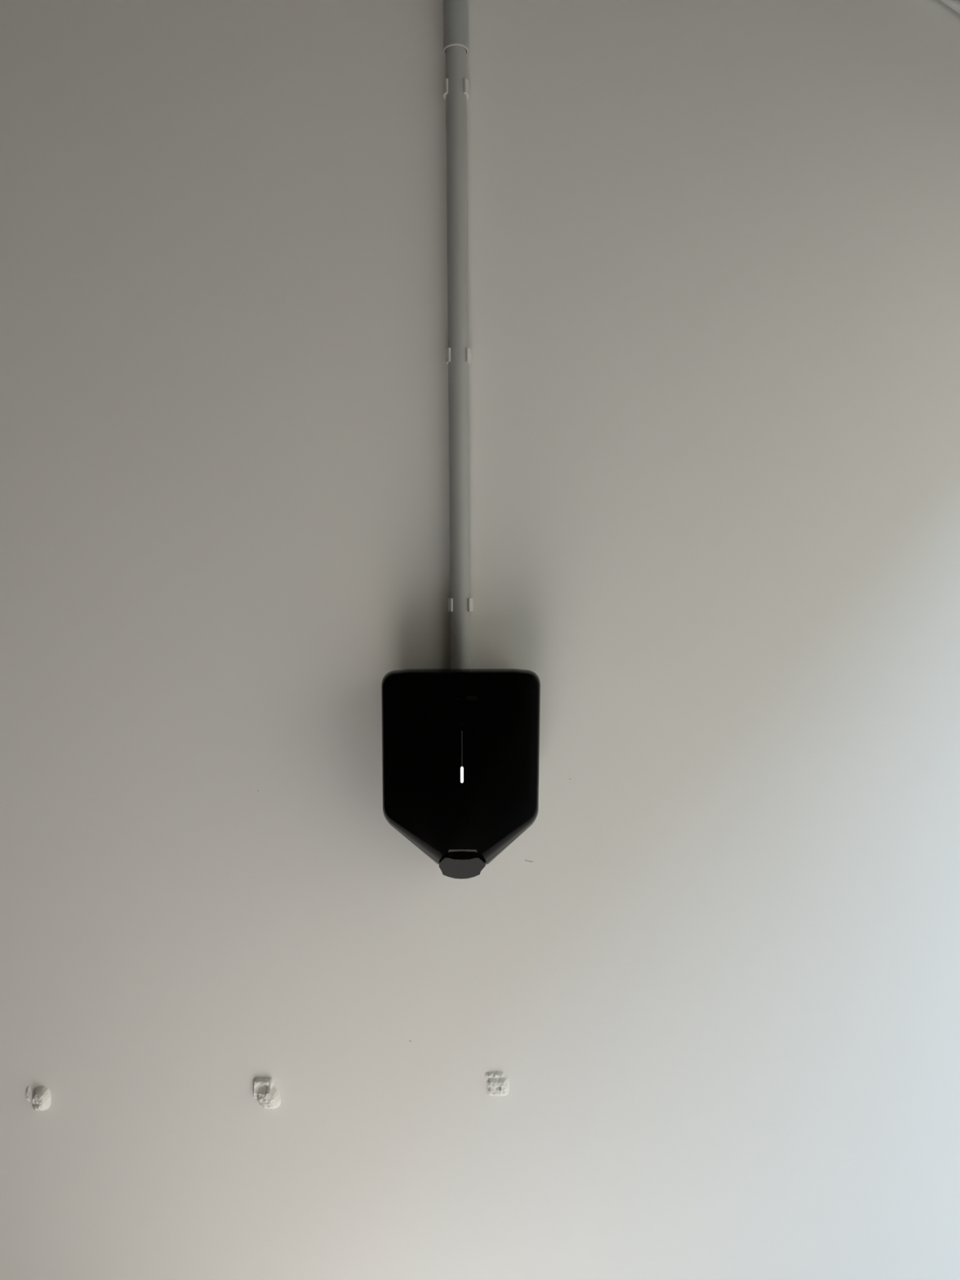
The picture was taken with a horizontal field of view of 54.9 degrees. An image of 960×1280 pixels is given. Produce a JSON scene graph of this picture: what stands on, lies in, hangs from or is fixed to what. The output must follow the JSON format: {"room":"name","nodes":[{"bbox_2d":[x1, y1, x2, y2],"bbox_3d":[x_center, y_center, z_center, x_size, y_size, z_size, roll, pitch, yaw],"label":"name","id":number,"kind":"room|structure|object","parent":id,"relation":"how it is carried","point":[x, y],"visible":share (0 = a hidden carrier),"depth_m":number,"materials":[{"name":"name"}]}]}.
{"room":"parking garage","nodes":[
{"label":"parking garage","id":0,"kind":"room"},
{"bbox_2d":[0,0,959,1279],"bbox_3d":[-1.790,0.114,1.347,5.620,2.540,0.120,0,3,0],"label":"wall","id":1,"kind":"structure","parent":0,"point":[713,980],"depth_m":1.28,"materials":[{"name":"paint"}]},
{"bbox_2d":[26,1085,51,1111],"bbox_3d":[-0.627,0.650,1.308,0.046,0.046,0.017,0,3,0],"label":"plug","id":2,"kind":"object","parent":1,"relation":"attached to","point":[41,1096],"visible":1,"depth_m":1.31,"materials":[{"name":"white plastic"}]},
{"bbox_2d":[253,1077,280,1108],"bbox_3d":[-0.304,0.642,1.307,0.054,0.054,0.018,0,3,0],"label":"plug","id":3,"kind":"object","parent":1,"relation":"attached to","point":[267,1095],"visible":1,"depth_m":1.30,"materials":[{"name":"white plastic"}]},
{"bbox_2d":[443,78,469,100],"bbox_3d":[-0.032,-0.731,1.231,0.034,0.018,0.029,0,3,0],"label":"clip","id":4,"kind":"object","parent":1,"relation":"attached to","point":[466,84],"visible":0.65,"depth_m":1.22,"materials":[{"name":"plastic"}]},
{"bbox_2d":[443,0,471,668],"bbox_3d":[-0.031,-0.500,1.240,0.038,1.100,0.033,0,3,0],"label":"conduit","id":5,"kind":"object","parent":1,"relation":"attached to","point":[455,51],"visible":0.95,"depth_m":1.23,"materials":[{"name":"plastic"}]},
{"bbox_2d":[445,347,471,364],"bbox_3d":[-0.029,-0.382,1.248,0.034,0.018,0.029,0,3,0],"label":"clip","id":6,"kind":"object","parent":1,"relation":"attached to","point":[448,349],"visible":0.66,"depth_m":1.24,"materials":[{"name":"plastic"}]},
{"bbox_2d":[381,668,540,879],"bbox_3d":[-0.024,0.172,1.225,0.202,0.275,0.131,0,3,0],"label":"charger","id":7,"kind":"object","parent":1,"relation":"attached to","point":[460,747],"visible":1,"depth_m":1.16,"materials":[{"name":"black plastic"}]},
{"bbox_2d":[461,766,462,782],"bbox_3d":[-0.023,0.169,1.163,0.003,0.020,0.003,0,3,0],"label":"light","id":8,"kind":"object","parent":7,"relation":"attached to","point":[461,766],"depth_m":1.16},
{"bbox_2d":[438,857,485,879],"bbox_3d":[-0.023,0.292,1.214,0.060,0.036,0.084,0,3,0],"label":"socket","id":9,"kind":"object","parent":7,"relation":"attached to","point":[454,868],"depth_m":1.18,"materials":[{"name":"grey plastic"}]},
{"bbox_2d":[453,696,477,700],"bbox_3d":[-0.018,0.073,1.158,0.030,0.005,0.002,0,3,0],"label":"print","id":10,"kind":"object","parent":7,"relation":"attached to","point":[455,698],"depth_m":1.16},
{"bbox_2d":[448,598,473,611],"bbox_3d":[-0.027,-0.048,1.264,0.034,0.018,0.029,0,3,0],"label":"clip","id":11,"kind":"object","parent":1,"relation":"attached to","point":[470,604],"visible":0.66,"depth_m":1.25,"materials":[{"name":"plastic"}]},
{"bbox_2d":[484,1071,509,1096],"bbox_3d":[0.022,0.630,1.310,0.050,0.050,0.012,0,3,0],"label":"plug","id":12,"kind":"object","parent":1,"relation":"attached to","point":[498,1083],"visible":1,"depth_m":1.31,"materials":[{"name":"white plastic"}]},
{"bbox_2d":[938,0,959,14],"bbox_3d":[0.627,-0.839,1.228,0.170,0.130,0.013,0,3,0],"label":"cable","id":13,"kind":"object","parent":1,"relation":"attached to","point":[954,5],"visible":1,"depth_m":1.23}
]}

